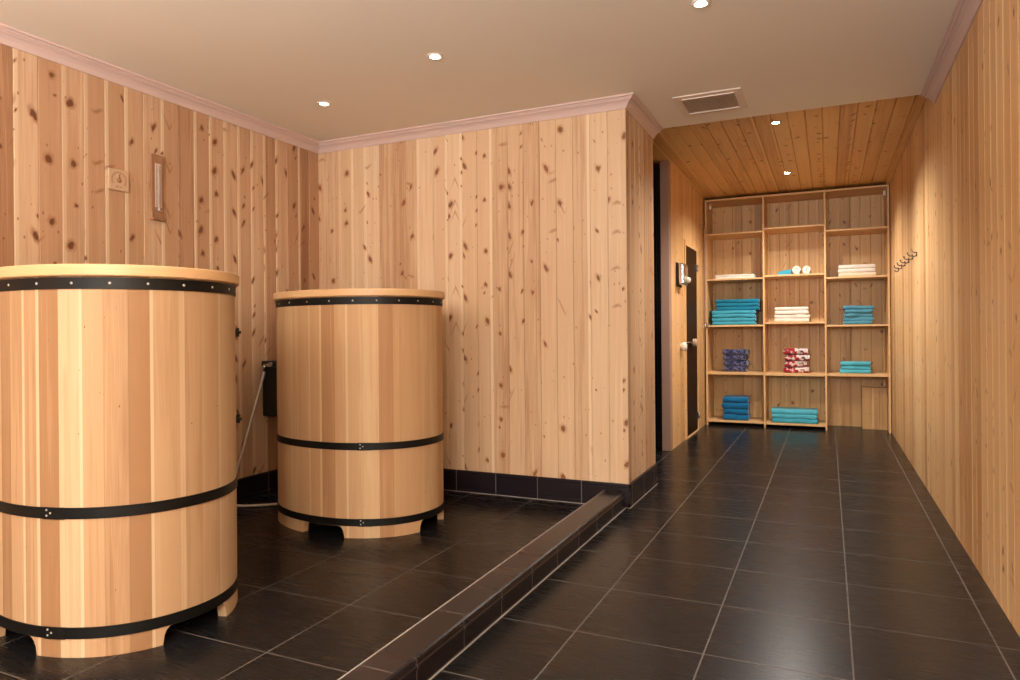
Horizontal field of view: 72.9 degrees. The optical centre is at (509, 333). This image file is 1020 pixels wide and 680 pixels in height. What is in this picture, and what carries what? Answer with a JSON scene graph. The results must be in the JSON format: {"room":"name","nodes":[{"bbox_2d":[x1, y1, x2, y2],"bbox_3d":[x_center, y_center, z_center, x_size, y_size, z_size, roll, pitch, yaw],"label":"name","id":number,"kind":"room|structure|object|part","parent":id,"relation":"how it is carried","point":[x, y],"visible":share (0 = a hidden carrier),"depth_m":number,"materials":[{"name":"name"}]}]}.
{"room":"spa bath room","nodes":[
{"label":"spa bath room","id":0,"kind":"room"},
{"bbox_2d":[0,44,318,478],"bbox_3d":[-3.581,-0.244,0.656,0.060,2.700,10.200,0,0,25],"label":"wall","id":1,"kind":"structure","parent":0,"point":[243,202],"depth_m":4.01,"materials":[{"name":"brown wood"}]},
{"bbox_2d":[107,167,128,192],"bbox_3d":[-2.119,-0.832,3.740,0.024,0.114,0.116,0,0,25],"label":"hygrometer","id":2,"kind":"object","parent":1,"relation":"attached to","point":[118,180],"visible":1,"depth_m":3.73,"materials":[{"name":"beige wood"}]},
{"bbox_2d":[150,153,165,221],"bbox_3d":[-2.016,-0.836,3.957,0.031,0.377,0.088,0,0,25],"label":"thermometer","id":3,"kind":"object","parent":1,"relation":"attached to","point":[156,161],"visible":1,"depth_m":3.95,"materials":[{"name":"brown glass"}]},
{"bbox_3d":[-2.013,-0.848,3.956,0.004,0.250,0.042,0,0,25],"label":"scale plate","id":4,"kind":"part","parent":3,"relation":"part of","materials":[{"name":"white"}]},
{"bbox_2d":[237,469,277,500],"bbox_3d":[-3.547,1.031,0.618,0.013,0.142,10.150,0,0,25],"label":"baseboard","id":5,"kind":"structure","parent":1,"relation":"attached to","point":[265,482],"depth_m":4.63,"materials":[{"name":"tile"}]},
{"bbox_2d":[261,360,276,416],"bbox_3d":[-1.555,0.371,4.775,0.165,0.375,0.327,0,0,25],"label":"control box","id":6,"kind":"object","parent":1,"relation":"attached to","point":[270,367],"visible":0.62,"depth_m":4.67,"materials":[{"name":"black plastic"}]},
{"bbox_2d":[0,23,662,153],"bbox_3d":[-2.307,-1.387,0.445,2.449,0.066,10.890,0,0,25],"label":"crown molding","id":7,"kind":"structure","parent":1,"relation":"attached to","point":[12,37],"depth_m":4.36,"materials":[{"name":"paint"}]},
{"bbox_2d":[0,0,956,141],"bbox_3d":[-1.581,-1.526,0.056,4.215,0.200,10.990,0,0,25],"label":"ceiling","id":8,"kind":"structure","parent":0,"point":[270,61],"depth_m":3.51,"materials":[{"name":"paint"}]},
{"bbox_2d":[317,101,330,105],"bbox_3d":[-1.153,-1.425,4.290,0.086,0.010,0.086,0,0,25],"label":"recessed light","id":9,"kind":"object","parent":8,"relation":"in","point":[321,103],"visible":1,"depth_m":4.28,"materials":[{"name":"white metal"}]},
{"bbox_2d":[427,53,442,59],"bbox_3d":[-0.388,-1.431,3.574,0.086,0.010,0.086,0,0,25],"label":"recessed light","id":10,"kind":"object","parent":8,"relation":"in","point":[433,56],"visible":1,"depth_m":3.56,"materials":[{"name":"white metal"}]},
{"bbox_2d":[691,0,710,7],"bbox_3d":[0.835,-1.442,3.023,0.086,0.010,0.086,0,0,25],"label":"recessed light","id":11,"kind":"object","parent":8,"relation":"in","point":[696,3],"visible":1,"depth_m":3.02,"materials":[{"name":"white metal"}]},
{"bbox_3d":[0.835,-1.442,3.023,0.047,0.009,0.047,0,0,25],"label":"bulb","id":12,"kind":"part","parent":11,"relation":"part of","materials":[{"name":"white glass"}]},
{"bbox_2d":[672,87,747,115],"bbox_3d":[1.257,-1.442,4.325,0.400,0.016,0.390,0,0,25],"label":"ceiling vent","id":13,"kind":"object","parent":8,"relation":"in","point":[727,99],"visible":1,"depth_m":4.30,"materials":[{"name":"white metal"}]},
{"bbox_2d":[318,109,655,507],"bbox_3d":[-0.208,-0.273,5.069,2.378,2.700,0.743,0,0,25],"label":"wall","id":14,"kind":"structure","parent":0,"point":[537,238],"depth_m":4.56,"materials":[{"name":"brown wood"}]},
{"bbox_2d":[443,468,630,507],"bbox_3d":[-0.344,1.005,4.722,2.375,0.146,0.016,0,0,25],"label":"baseboard","id":15,"kind":"structure","parent":14,"relation":"attached to","point":[501,484],"depth_m":4.51,"materials":[{"name":"tile"}]},
{"bbox_2d":[628,463,657,507],"bbox_3d":[0.885,0.994,4.565,0.016,0.146,0.753,0,0,25],"label":"baseboard","id":16,"kind":"structure","parent":14,"relation":"attached to","point":[639,487],"depth_m":4.51,"materials":[{"name":"tile"}]},
{"bbox_2d":[0,422,1019,679],"bbox_3d":[-0.749,1.142,1.813,4.295,0.120,14.860,0,0,25],"label":"floor","id":17,"kind":"structure","parent":0,"point":[756,552],"depth_m":2.91,"materials":[{"name":"tile"}]},
{"bbox_2d":[0,264,241,657],"bbox_3d":[-1.584,0.428,2.774,1.081,1.321,0.846,0,0,36],"label":"barrel","id":18,"kind":"object","parent":17,"relation":"on","point":[119,418],"visible":1,"depth_m":2.36,"materials":[{"name":"brown wood"}]},
{"bbox_3d":[-1.590,-0.212,2.774,1.078,0.040,0.842,-1,0,36],"label":"lid","id":19,"kind":"part","parent":18,"relation":"part of","materials":[{"name":"beige wood"}]},
{"bbox_2d":[236,371,276,506],"bbox_3d":[-1.465,0.670,4.347,0.609,0.839,0.408,0,0,25],"label":"hose","id":20,"kind":"object","parent":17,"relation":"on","point":[263,374],"visible":0.49,"depth_m":4.45,"materials":[{"name":"black rubber"}]},
{"bbox_2d":[273,288,444,537],"bbox_3d":[-0.891,0.422,4.098,1.081,1.321,0.846,0,0,32],"label":"barrel","id":21,"kind":"object","parent":17,"relation":"on","point":[360,433],"visible":1,"depth_m":3.70,"materials":[{"name":"brown wood"}]},
{"bbox_3d":[-0.897,-0.218,4.098,1.078,0.040,0.842,0,0,32],"label":"lid","id":22,"kind":"part","parent":21,"relation":"part of","materials":[{"name":"beige wood"}]},
{"bbox_2d":[338,490,625,679],"bbox_3d":[-1.459,1.037,-0.323,0.138,0.101,10.086,0,0,25],"label":"kerb","id":23,"kind":"object","parent":17,"relation":"on","point":[426,648],"visible":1,"depth_m":2.56,"materials":[{"name":"tile"}]},
{"bbox_2d":[705,184,890,432],"bbox_3d":[3.207,-0.252,7.801,1.875,2.598,0.456,0,0,25],"label":"shelving unit","id":24,"kind":"object","parent":17,"relation":"on","point":[764,200],"visible":0.98,"depth_m":7.72,"materials":[{"name":"brown wood"}]},
{"bbox_3d":[2.365,-0.234,8.189,0.019,2.578,0.456,0,0,25],"label":"panel","id":25,"kind":"part","parent":24,"relation":"part of","materials":[{"name":"beige wood"}]},
{"bbox_3d":[2.641,-1.143,8.058,0.605,0.019,0.455,0,0,25],"label":"shelf","id":26,"kind":"part","parent":24,"relation":"part of","materials":[{"name":"brown wood"}]},
{"bbox_2d":[712,321,757,324],"bbox_3d":[2.615,-0.121,8.026,0.476,0.041,0.319,0,0,25],"label":"bath towel","id":27,"kind":"object","parent":24,"relation":"on","point":[730,322],"visible":0.87,"depth_m":7.88,"materials":[{"name":"teal fabric"}]},
{"bbox_2d":[712,317,757,321],"bbox_3d":[2.616,-0.163,8.027,0.481,0.041,0.318,0,0,25],"label":"bath towel","id":28,"kind":"object","parent":27,"relation":"on","point":[752,318],"visible":0.77,"depth_m":7.90,"materials":[{"name":"teal fabric"}]},
{"bbox_2d":[712,314,757,317],"bbox_3d":[2.615,-0.204,8.024,0.481,0.041,0.322,0,0,25],"label":"bath towel","id":29,"kind":"object","parent":28,"relation":"on","point":[713,315],"visible":0.91,"depth_m":7.89,"materials":[{"name":"teal fabric"}]},
{"bbox_2d":[712,310,757,313],"bbox_3d":[2.614,-0.246,8.027,0.484,0.041,0.322,0,0,25],"label":"bath towel","id":30,"kind":"object","parent":29,"relation":"on","point":[730,311],"visible":0.75,"depth_m":7.88,"materials":[{"name":"teal fabric"}]},
{"bbox_2d":[716,306,760,310],"bbox_3d":[2.658,-0.288,8.023,0.472,0.042,0.319,0,0,25],"label":"bath towel","id":31,"kind":"object","parent":30,"relation":"on","point":[757,308],"visible":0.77,"depth_m":7.88,"materials":[{"name":"teal fabric"}]},
{"bbox_2d":[716,303,760,306],"bbox_3d":[2.653,-0.331,8.023,0.476,0.042,0.322,0,0,25],"label":"bath towel","id":32,"kind":"object","parent":31,"relation":"on","point":[717,304],"visible":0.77,"depth_m":7.89,"materials":[{"name":"teal fabric"}]},
{"bbox_2d":[715,299,760,302],"bbox_3d":[2.653,-0.373,8.024,0.479,0.042,0.320,0,0,25],"label":"bath towel","id":33,"kind":"object","parent":32,"relation":"on","point":[727,300],"visible":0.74,"depth_m":7.88,"materials":[{"name":"teal fabric"}]},
{"bbox_3d":[2.646,-0.622,8.058,0.605,0.019,0.455,0,0,25],"label":"shelf","id":34,"kind":"part","parent":24,"relation":"part of","materials":[{"name":"beige wood"}]},
{"bbox_2d":[715,274,755,278],"bbox_3d":[2.630,-0.656,8.035,0.432,0.048,0.309,0,0,25],"label":"bath towel","id":35,"kind":"object","parent":24,"relation":"on","point":[730,275],"visible":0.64,"depth_m":7.90,"materials":[{"name":"white fabric"}]},
{"bbox_2d":[724,366,747,371],"bbox_3d":[2.631,0.404,8.035,0.251,0.064,0.262,0,0,25],"label":"folded cloth","id":36,"kind":"object","parent":24,"relation":"on","point":[726,368],"visible":0.88,"depth_m":7.92,"materials":[{"name":"purple fabric"}]},
{"bbox_2d":[724,360,749,365],"bbox_3d":[2.630,0.340,8.035,0.273,0.064,0.266,0,0,25],"label":"folded cloth","id":37,"kind":"object","parent":36,"relation":"on","point":[726,362],"visible":0.91,"depth_m":7.93,"materials":[{"name":"purple fabric"}]},
{"bbox_2d":[723,355,747,359],"bbox_3d":[2.629,0.276,8.042,0.253,0.064,0.260,0,0,25],"label":"folded cloth","id":38,"kind":"object","parent":37,"relation":"on","point":[725,357],"visible":0.72,"depth_m":7.94,"materials":[{"name":"purple fabric"}]},
{"bbox_2d":[723,349,749,354],"bbox_3d":[2.630,0.212,8.032,0.277,0.064,0.257,0,0,25],"label":"folded cloth","id":39,"kind":"object","parent":38,"relation":"on","point":[725,351],"visible":1,"depth_m":7.93,"materials":[{"name":"purple fabric"}]},
{"bbox_3d":[2.660,1.001,8.058,0.605,0.019,0.455,0,0,25],"label":"shelf","id":40,"kind":"part","parent":24,"relation":"part of","materials":[{"name":"brown wood"}]},
{"bbox_3d":[2.655,0.452,8.058,0.605,0.030,0.455,0,0,25],"label":"shelf","id":41,"kind":"part","parent":24,"relation":"part of","materials":[{"name":"brown wood"}]},
{"bbox_3d":[2.650,-0.091,8.058,0.605,0.019,0.455,0,0,25],"label":"shelf","id":42,"kind":"part","parent":24,"relation":"part of","materials":[{"name":"beige wood"}]},
{"bbox_2d":[723,413,750,419],"bbox_3d":[2.640,0.958,8.041,0.292,0.067,0.305,0,0,24],"label":"bath towel","id":43,"kind":"object","parent":24,"relation":"on","point":[725,416],"visible":0.82,"depth_m":7.92,"materials":[{"name":"blue fabric"}]},
{"bbox_2d":[724,407,749,414],"bbox_3d":[2.643,0.891,8.040,0.275,0.067,0.309,0,0,25],"label":"bath towel","id":44,"kind":"object","parent":43,"relation":"on","point":[726,410],"visible":0.72,"depth_m":7.92,"materials":[{"name":"blue fabric"}]},
{"bbox_2d":[722,402,749,408],"bbox_3d":[2.632,0.824,8.037,0.294,0.067,0.294,0,0,24],"label":"bath towel","id":45,"kind":"object","parent":44,"relation":"on","point":[724,404],"visible":0.75,"depth_m":7.91,"materials":[{"name":"blue fabric"}]},
{"bbox_2d":[723,395,749,402],"bbox_3d":[2.637,0.757,8.041,0.283,0.067,0.299,0,0,25],"label":"bath towel","id":46,"kind":"object","parent":45,"relation":"on","point":[727,398],"visible":1,"depth_m":7.93,"materials":[{"name":"blue fabric"}]},
{"bbox_2d":[778,270,792,274],"bbox_3d":[3.113,-0.685,7.812,0.150,0.060,0.243,0,0,25],"label":"cloth","id":47,"kind":"object","parent":24,"relation":"on","point":[784,272],"visible":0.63,"depth_m":7.71,"materials":[{"name":"blue fabric"}]},
{"bbox_2d":[775,318,809,321],"bbox_3d":[3.180,-0.150,7.785,0.362,0.042,0.298,0,0,24],"label":"bath towel","id":48,"kind":"object","parent":24,"relation":"on","point":[777,319],"visible":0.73,"depth_m":7.65,"materials":[{"name":"white fabric"}]},
{"bbox_2d":[774,314,810,318],"bbox_3d":[3.184,-0.193,7.787,0.371,0.042,0.298,0,0,25],"label":"bath towel","id":49,"kind":"object","parent":48,"relation":"on","point":[791,315],"visible":0.82,"depth_m":7.65,"materials":[{"name":"white fabric"}]},
{"bbox_2d":[775,310,809,314],"bbox_3d":[3.179,-0.235,7.782,0.357,0.042,0.299,0,0,25],"label":"bath towel","id":50,"kind":"object","parent":49,"relation":"on","point":[799,311],"visible":0.83,"depth_m":7.65,"materials":[{"name":"white fabric"}]},
{"bbox_2d":[775,307,808,310],"bbox_3d":[3.180,-0.277,7.787,0.352,0.042,0.304,0,0,25],"label":"bath towel","id":51,"kind":"object","parent":50,"relation":"on","point":[776,308],"visible":0.82,"depth_m":7.66,"materials":[{"name":"white fabric"}]},
{"bbox_3d":[3.209,-1.175,7.797,0.606,0.019,0.455,0,0,25],"label":"shelf","id":52,"kind":"part","parent":24,"relation":"part of","materials":[{"name":"brown wood"}]},
{"bbox_3d":[3.214,-0.645,7.797,0.606,0.019,0.455,0,0,25],"label":"shelf","id":53,"kind":"part","parent":24,"relation":"part of","materials":[{"name":"beige wood"}]},
{"bbox_2d":[772,417,817,423],"bbox_3d":[3.205,0.967,7.773,0.474,0.050,0.297,0,0,25],"label":"bath towel","id":54,"kind":"object","parent":24,"relation":"on","point":[782,420],"visible":0.66,"depth_m":7.64,"materials":[{"name":"teal fabric"}]},
{"bbox_2d":[772,413,817,418],"bbox_3d":[3.209,0.916,7.775,0.465,0.050,0.299,0,0,25],"label":"bath towel","id":55,"kind":"object","parent":54,"relation":"on","point":[775,415],"visible":0.74,"depth_m":7.65,"materials":[{"name":"teal fabric"}]},
{"bbox_2d":[771,407,817,414],"bbox_3d":[3.205,0.867,7.779,0.480,0.050,0.297,0,0,25],"label":"bath towel","id":56,"kind":"object","parent":55,"relation":"on","point":[782,410],"visible":1,"depth_m":7.68,"materials":[{"name":"teal fabric"}]},
{"bbox_3d":[3.223,0.450,7.797,0.606,0.030,0.455,0,0,25],"label":"shelf","id":57,"kind":"part","parent":24,"relation":"part of","materials":[{"name":"brown wood"}]},
{"bbox_3d":[3.218,-0.119,7.797,0.606,0.019,0.455,0,0,25],"label":"shelf","id":58,"kind":"part","parent":24,"relation":"part of","materials":[{"name":"beige wood"}]},
{"bbox_3d":[3.228,1.002,7.797,0.606,0.019,0.455,0,0,25],"label":"shelf","id":59,"kind":"part","parent":24,"relation":"part of","materials":[{"name":"brown wood"}]},
{"bbox_2d":[783,366,809,372],"bbox_3d":[3.224,0.400,7.764,0.268,0.068,0.261,0,0,25],"label":"folded cloth","id":60,"kind":"object","parent":24,"relation":"on","point":[806,369],"visible":0.84,"depth_m":7.66,"materials":[{"name":"red fabric"}]},
{"bbox_2d":[785,360,807,366],"bbox_3d":[3.220,0.332,7.768,0.244,0.068,0.268,0,0,25],"label":"folded cloth","id":61,"kind":"object","parent":60,"relation":"on","point":[790,363],"visible":0.84,"depth_m":7.66,"materials":[{"name":"fabric"}]},
{"bbox_2d":[785,354,809,360],"bbox_3d":[3.228,0.264,7.756,0.261,0.068,0.262,0,0,25],"label":"folded cloth","id":62,"kind":"object","parent":61,"relation":"on","point":[795,357],"visible":1,"depth_m":7.66,"materials":[{"name":"fabric"}]},
{"bbox_2d":[783,348,808,353],"bbox_3d":[3.216,0.196,7.770,0.272,0.068,0.263,0,0,24],"label":"folded cloth","id":63,"kind":"object","parent":62,"relation":"on","point":[786,350],"visible":1,"depth_m":7.66,"materials":[{"name":"fabric"}]},
{"bbox_2d":[792,266,801,273],"bbox_3d":[3.220,-0.703,7.751,0.084,0.091,0.308,0,0,25],"label":"rolled towel","id":64,"kind":"object","parent":24,"relation":"on","point":[796,269],"visible":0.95,"depth_m":7.62,"materials":[{"name":"white fabric"}]},
{"bbox_3d":[3.196,-1.541,7.801,1.875,0.020,0.456,0,0,25],"label":"panel","id":65,"kind":"part","parent":24,"relation":"part of","materials":[{"name":"brown wood"}]},
{"bbox_2d":[802,266,810,273],"bbox_3d":[3.312,-0.702,7.709,0.081,0.087,0.308,0,0,25],"label":"rolled towel","id":66,"kind":"object","parent":24,"relation":"on","point":[806,269],"visible":0.94,"depth_m":7.58,"materials":[{"name":"white fabric"}]},
{"bbox_2d":[840,368,870,373],"bbox_3d":[3.755,0.404,7.517,0.301,0.041,0.303,0,0,25],"label":"hand towel","id":67,"kind":"object","parent":24,"relation":"on","point":[841,370],"visible":0.75,"depth_m":7.40,"materials":[{"name":"teal fabric"}]},
{"bbox_2d":[841,365,870,369],"bbox_3d":[3.761,0.363,7.520,0.287,0.041,0.302,0,0,25],"label":"hand towel","id":68,"kind":"object","parent":67,"relation":"on","point":[842,367],"visible":0.77,"depth_m":7.39,"materials":[{"name":"teal fabric"}]},
{"bbox_2d":[840,361,870,365],"bbox_3d":[3.755,0.322,7.514,0.296,0.041,0.300,0,0,25],"label":"hand towel","id":69,"kind":"object","parent":68,"relation":"on","point":[843,363],"visible":1,"depth_m":7.40,"materials":[{"name":"teal fabric"}]},
{"bbox_3d":[3.769,-1.113,7.540,0.584,0.019,0.455,0,0,25],"label":"shelf","id":70,"kind":"part","parent":24,"relation":"part of","materials":[{"name":"brown wood"}]},
{"bbox_2d":[838,272,875,276],"bbox_3d":[3.765,-0.635,7.507,0.363,0.042,0.299,0,0,24],"label":"bath towel","id":71,"kind":"object","parent":24,"relation":"on","point":[856,273],"visible":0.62,"depth_m":7.37,"materials":[{"name":"white fabric"}]},
{"bbox_2d":[838,268,874,273],"bbox_3d":[3.763,-0.677,7.508,0.364,0.042,0.302,0,0,25],"label":"bath towel","id":72,"kind":"object","parent":71,"relation":"on","point":[857,269],"visible":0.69,"depth_m":7.38,"materials":[{"name":"white fabric"}]},
{"bbox_2d":[838,264,874,269],"bbox_3d":[3.767,-0.719,7.510,0.357,0.042,0.298,0,0,25],"label":"bath towel","id":73,"kind":"object","parent":72,"relation":"on","point":[858,265],"visible":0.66,"depth_m":7.38,"materials":[{"name":"white fabric"}]},
{"bbox_3d":[3.773,-0.603,7.540,0.584,0.019,0.455,0,0,25],"label":"shelf","id":74,"kind":"part","parent":24,"relation":"part of","materials":[{"name":"beige wood"}]},
{"bbox_2d":[843,321,871,324],"bbox_3d":[3.777,-0.119,7.507,0.286,0.040,0.308,0,0,25],"label":"hand towel","id":75,"kind":"object","parent":24,"relation":"on","point":[844,322],"visible":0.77,"depth_m":7.39,"materials":[{"name":"teal fabric"}]},
{"bbox_2d":[843,317,873,320],"bbox_3d":[3.786,-0.160,7.513,0.290,0.040,0.294,0,0,25],"label":"hand towel","id":76,"kind":"object","parent":75,"relation":"on","point":[844,318],"visible":0.98,"depth_m":7.39,"materials":[{"name":"teal fabric"}]},
{"bbox_2d":[844,313,872,316],"bbox_3d":[3.781,-0.200,7.509,0.279,0.040,0.310,0,0,24],"label":"hand towel","id":77,"kind":"object","parent":76,"relation":"on","point":[847,314],"visible":0.82,"depth_m":7.38,"materials":[{"name":"teal fabric"}]},
{"bbox_2d":[844,309,872,313],"bbox_3d":[3.779,-0.241,7.502,0.278,0.040,0.303,0,0,24],"label":"hand towel","id":78,"kind":"object","parent":77,"relation":"on","point":[856,310],"visible":0.84,"depth_m":7.37,"materials":[{"name":"teal fabric"}]},
{"bbox_2d":[843,306,873,309],"bbox_3d":[3.783,-0.281,7.510,0.307,0.040,0.305,0,0,25],"label":"hand towel","id":79,"kind":"object","parent":78,"relation":"on","point":[844,307],"visible":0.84,"depth_m":7.38,"materials":[{"name":"teal fabric"}]},
{"bbox_3d":[3.777,-0.088,7.540,0.584,0.019,0.455,0,0,25],"label":"shelf","id":80,"kind":"part","parent":24,"relation":"part of","materials":[{"name":"beige wood"}]},
{"bbox_3d":[3.782,0.440,7.540,0.584,0.030,0.455,0,0,25],"label":"shelf","id":81,"kind":"part","parent":24,"relation":"part of","materials":[{"name":"brown wood"}]},
{"bbox_3d":[4.051,-0.249,7.413,0.019,2.578,0.456,0,0,25],"label":"panel","id":82,"kind":"part","parent":24,"relation":"part of","materials":[{"name":"beige wood"}]},
{"bbox_2d":[861,386,886,429],"bbox_3d":[3.995,0.813,7.582,0.236,0.455,0.170,0,0,25],"label":"wooden panel","id":83,"kind":"object","parent":17,"relation":"on","point":[874,399],"visible":1,"depth_m":7.50,"materials":[{"name":"brown wood"}]},
{"bbox_2d":[653,164,661,448],"bbox_3d":[0.430,-0.244,5.652,1.580,2.630,2.210,0,0,25],"label":"wall","id":84,"kind":"structure","parent":0,"point":[656,167],"depth_m":6.37,"materials":[{"name":"black tile"}]},
{"bbox_2d":[660,160,672,450],"bbox_3d":[1.425,-0.252,6.295,0.079,2.630,0.090,0,0,25],"label":"door frame","id":85,"kind":"structure","parent":84,"relation":"attached to","point":[665,179],"depth_m":6.25,"materials":[{"name":"paint"}]},
{"bbox_2d":[670,163,706,448],"bbox_3d":[1.927,-0.317,7.374,0.060,2.750,2.410,0,0,25],"label":"wall","id":86,"kind":"structure","parent":0,"point":[687,205],"depth_m":6.80,"materials":[{"name":"brown wood"}]},
{"bbox_2d":[676,262,690,286],"bbox_3d":[1.661,-0.562,6.600,0.108,0.225,0.235,0,0,25],"label":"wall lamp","id":87,"kind":"object","parent":86,"relation":"attached to","point":[682,279],"visible":1,"depth_m":6.52,"materials":[{"name":"silver metal"}]},
{"bbox_3d":[1.619,-0.562,6.620,0.014,0.225,0.235,0,0,25],"label":"plate","id":88,"kind":"part","parent":87,"relation":"part of","materials":[{"name":"brown wood"}]},
{"bbox_2d":[680,342,686,350],"bbox_3d":[1.689,0.125,6.709,0.056,0.086,0.086,0,0,25],"label":"handle","id":89,"kind":"object","parent":86,"relation":"attached to","point":[683,346],"visible":1,"depth_m":6.68,"materials":[{"name":"white plastic"}]},
{"bbox_2d":[684,239,699,439],"bbox_3d":[1.592,0.056,7.386,0.816,2.010,0.750,0,0,25],"label":"door","id":90,"kind":"structure","parent":86,"relation":"in","point":[692,414],"depth_m":7.24,"materials":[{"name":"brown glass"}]},
{"bbox_3d":[1.916,0.093,7.188,0.063,0.084,0.084,0,0,25],"label":"handle","id":91,"kind":"part","parent":90,"relation":"part of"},
{"bbox_2d":[699,224,709,328],"bbox_3d":[2.196,-0.640,7.797,0.085,1.171,0.227,0,0,25],"label":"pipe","id":92,"kind":"object","parent":86,"relation":"attached to","point":[705,325],"visible":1,"depth_m":7.88,"materials":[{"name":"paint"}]},
{"bbox_2d":[653,95,919,199],"bbox_3d":[1.871,-1.601,6.618,3.410,0.060,3.820,0,0,25],"label":"ceiling","id":93,"kind":"structure","parent":0,"point":[854,144],"depth_m":5.91,"materials":[{"name":"brown wood"}]},
{"bbox_2d":[770,121,781,124],"bbox_3d":[1.977,-1.567,5.138,0.086,0.010,0.086,0,0,25],"label":"recessed light","id":94,"kind":"object","parent":93,"relation":"in","point":[772,122],"visible":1,"depth_m":5.13,"materials":[{"name":"white metal"}]},
{"bbox_2d":[712,194,885,426],"bbox_3d":[3.312,-0.329,8.040,2.000,2.750,0.060,0,0,25],"label":"wall","id":95,"kind":"structure","parent":0,"point":[787,251],"depth_m":7.95,"materials":[{"name":"brown wood"}]},
{"bbox_2d":[889,0,1019,636],"bbox_3d":[1.136,-0.310,0.968,0.060,2.750,14.710,0,0,25],"label":"wall","id":96,"kind":"structure","parent":0,"point":[954,186],"depth_m":3.24,"materials":[{"name":"brown wood"}]},
{"bbox_2d":[886,95,925,183],"bbox_3d":[3.252,-1.568,5.703,0.034,0.029,3.308,0,0,25],"label":"trim","id":97,"kind":"structure","parent":96,"relation":"attached to","point":[921,99],"depth_m":5.41,"materials":[{"name":"brown wood"}]},
{"bbox_2d":[921,0,982,103],"bbox_3d":[0.267,-1.409,-0.740,0.074,0.066,10.890,0,0,25],"label":"crown molding","id":98,"kind":"structure","parent":96,"relation":"attached to","point":[964,13],"depth_m":3.41,"materials":[{"name":"paint"}]}
]}

